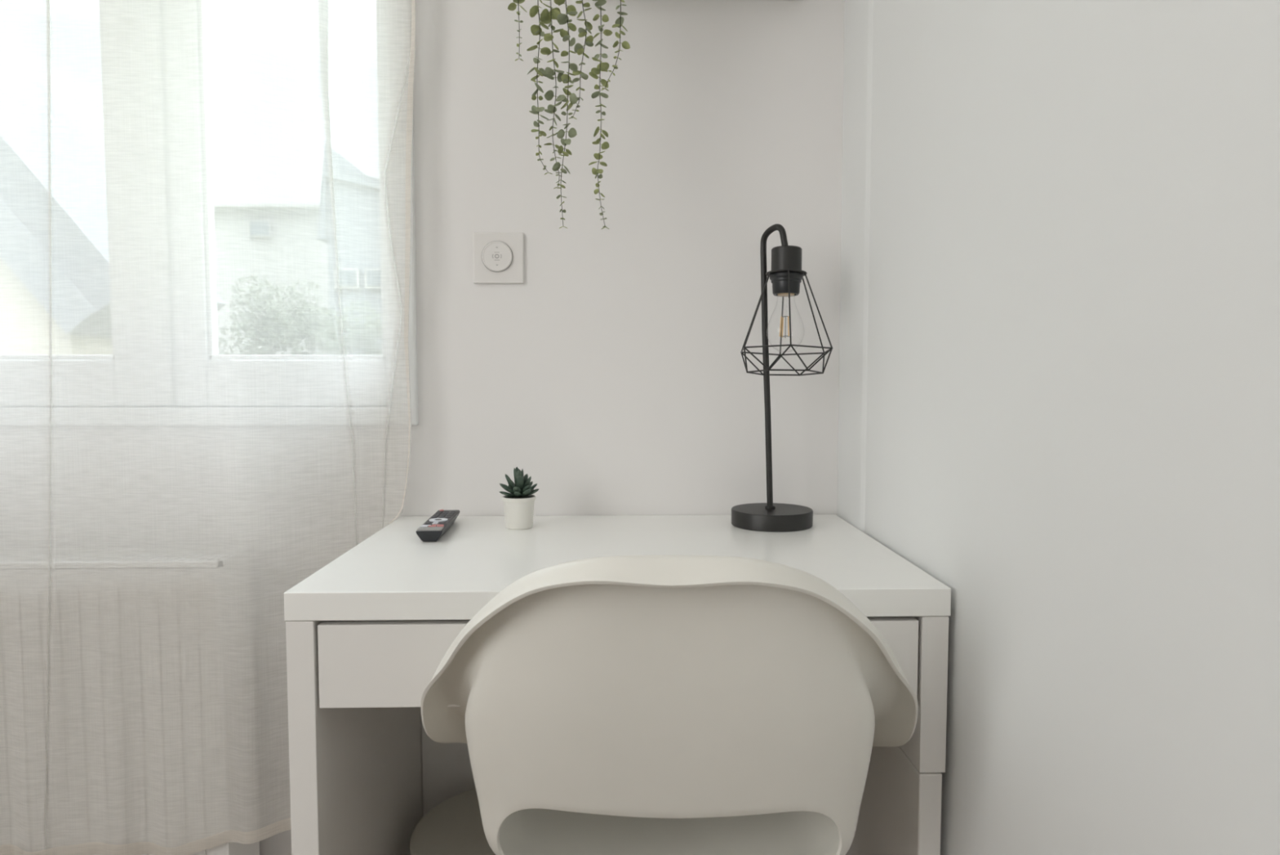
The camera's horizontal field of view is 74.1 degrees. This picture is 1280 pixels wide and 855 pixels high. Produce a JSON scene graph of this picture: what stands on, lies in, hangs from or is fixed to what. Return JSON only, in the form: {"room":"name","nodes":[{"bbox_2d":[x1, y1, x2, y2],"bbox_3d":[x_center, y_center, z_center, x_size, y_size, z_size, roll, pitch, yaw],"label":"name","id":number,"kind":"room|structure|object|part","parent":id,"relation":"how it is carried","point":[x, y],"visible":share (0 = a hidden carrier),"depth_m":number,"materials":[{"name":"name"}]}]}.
{"room":"home office","nodes":[
{"label":"home office","id":0,"kind":"room"},
{"bbox_2d":[259,0,844,854],"bbox_3d":[-1.050,-0.355,1.448,3.012,2.700,0.160,0,4,-1],"label":"wall","id":1,"kind":"structure","parent":0,"point":[615,376],"depth_m":1.40,"materials":[{"name":"white paint"}]},
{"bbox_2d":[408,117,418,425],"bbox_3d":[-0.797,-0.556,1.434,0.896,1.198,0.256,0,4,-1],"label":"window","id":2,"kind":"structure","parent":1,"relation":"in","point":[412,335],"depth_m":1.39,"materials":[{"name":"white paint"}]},
{"bbox_2d":[472,231,524,284],"bbox_3d":[-0.232,-0.278,1.388,0.083,0.083,0.011,0,4,-1],"label":"switch","id":3,"kind":"object","parent":1,"relation":"attached to","point":[497,257],"visible":1,"depth_m":1.39,"materials":[{"name":"white plastic"}]},
{"bbox_3d":[-0.862,-1.384,1.229,1.180,0.019,0.160,0,4,-1],"label":"curtain rod","id":4,"kind":"object","parent":1,"relation":"attached to","visible":0},
{"bbox_2d":[0,0,416,854],"bbox_3d":[-0.825,-0.360,1.232,1.007,2.024,0.110,-1,4,-9],"label":"sheer curtain","id":5,"kind":"object","parent":4,"relation":"hanging from","point":[206,205],"visible":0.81,"depth_m":1.25,"materials":[{"name":"fabric"}]},
{"bbox_3d":[0.088,-0.700,1.291,0.360,0.022,0.170,0,4,-1],"label":"wall shelf","id":6,"kind":"object","parent":1,"relation":"attached to","visible":0},
{"bbox_2d":[507,0,630,229],"bbox_3d":[-0.069,-0.569,1.239,0.149,0.572,0.227,2,4,30],"label":"trailing plant","id":7,"kind":"object","parent":6,"relation":"hanging from","point":[546,17],"visible":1,"depth_m":1.19,"materials":[{"name":"green plant"}]},
{"bbox_2d":[864,0,1279,854],"bbox_3d":[0.447,-0.235,-0.490,0.120,2.700,3.800,0,4,-1],"label":"wall","id":8,"kind":"structure","parent":0,"point":[1073,384],"depth_m":0.67,"materials":[{"name":"white paint"}]},
{"bbox_2d":[837,0,873,532],"bbox_3d":[0.338,-0.348,1.329,0.005,2.500,0.150,0,4,-1],"label":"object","id":9,"kind":"structure","parent":8,"relation":"attached to","point":[858,14],"depth_m":1.32,"materials":[{"name":"white paint"}]},
{"bbox_3d":[-1.000,1.061,-0.398,2.772,0.100,3.700,0,4,-1],"label":"floor","id":10,"kind":"structure","parent":0,"visible":0},
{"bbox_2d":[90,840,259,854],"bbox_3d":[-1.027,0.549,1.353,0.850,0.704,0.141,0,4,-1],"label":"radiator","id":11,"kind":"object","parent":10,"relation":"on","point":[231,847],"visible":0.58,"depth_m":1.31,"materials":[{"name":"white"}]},
{"bbox_2d":[409,787,495,854],"bbox_3d":[-0.186,0.748,1.261,0.298,0.321,0.298,0,4,-1],"label":"seat","id":12,"kind":"object","parent":10,"relation":"on","point":[454,826],"visible":0.3,"depth_m":1.24,"materials":[{"name":"white plastic"}]},
{"bbox_2d":[284,514,951,854],"bbox_3d":[-0.027,0.537,1.198,0.730,0.750,0.498,0,4,-1],"label":"desk","id":13,"kind":"object","parent":10,"relation":"on","point":[367,632],"visible":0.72,"depth_m":1.00,"materials":[{"name":"white wood"}]},
{"bbox_3d":[-0.376,0.553,1.190,0.030,0.718,0.496,0,4,-1],"label":"panel","id":14,"kind":"part","parent":13,"relation":"part of","materials":[{"name":"white wood"}]},
{"bbox_2d":[416,509,459,541],"bbox_3d":[-0.302,0.146,1.279,0.036,0.019,0.178,0,4,-4],"label":"remote control","id":15,"kind":"object","parent":13,"relation":"on","point":[437,524],"visible":1,"depth_m":1.23,"materials":[{"name":"black plastic"}]},
{"bbox_3d":[-0.302,0.139,1.278,0.033,0.002,0.172,0,4,-4],"label":"plate","id":16,"kind":"part","parent":15,"relation":"part of","materials":[{"name":"black plastic"}]},
{"bbox_3d":[-0.034,0.458,1.433,0.666,0.558,0.014,0,4,-1],"label":"panel","id":17,"kind":"part","parent":13,"relation":"part of","materials":[{"name":"white wood"}]},
{"bbox_2d":[499,466,538,529],"bbox_3d":[-0.187,0.108,1.307,0.059,0.093,0.055,1,4,21],"label":"potted succulent","id":18,"kind":"object","parent":13,"relation":"on","point":[518,504],"visible":1,"depth_m":1.29,"materials":[{"name":"white ceramic"}]},
{"bbox_2d":[502,494,535,529],"bbox_3d":[-0.187,0.130,1.308,0.052,0.048,0.052,0,4,-1],"label":"pot","id":19,"kind":"object","parent":18,"relation":"attached to","point":[518,509],"depth_m":1.29,"materials":[{"name":"white ceramic"}]},
{"bbox_3d":[-0.021,0.260,0.942,0.661,0.092,0.016,0,4,-1],"label":"drawer","id":20,"kind":"part","parent":13,"relation":"part of","materials":[{"name":"white wood"}]},
{"bbox_2d":[731,223,832,531],"bbox_3d":[0.215,-0.077,1.293,0.142,0.464,0.177,0,4,-1],"label":"desk lamp","id":21,"kind":"object","parent":13,"relation":"on","point":[786,274],"visible":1,"depth_m":1.28,"materials":[{"name":"black metal"}]},
{"bbox_3d":[0.207,-0.091,1.309,0.017,0.439,0.057,-2,4,-33],"label":"stem","id":22,"kind":"part","parent":21,"relation":"part of","materials":[{"name":"black metal"}]},
{"bbox_2d":[771,245,801,272],"bbox_3d":[0.221,-0.251,1.278,0.046,0.041,0.048,0,4,-1],"label":"socket","id":23,"kind":"object","parent":21,"relation":"attached to","point":[784,259],"depth_m":1.26,"materials":[{"name":"black metal"}]},
{"bbox_3d":[0.320,0.642,1.214,0.026,0.538,0.494,0,4,-1],"label":"panel","id":24,"kind":"part","parent":13,"relation":"part of","materials":[{"name":"white wood"}]},
{"bbox_3d":[0.321,0.283,1.191,0.030,0.177,0.496,0,4,-1],"label":"panel","id":25,"kind":"part","parent":13,"relation":"part of","materials":[{"name":"white wood"}]},
{"bbox_2d":[420,555,918,854],"bbox_3d":[0.030,0.511,0.934,0.529,0.839,0.470,0,4,1],"label":"armchair","id":26,"kind":"object","parent":10,"relation":"on","point":[620,704],"visible":1,"depth_m":0.76,"materials":[{"name":"white plastic"}]}
]}

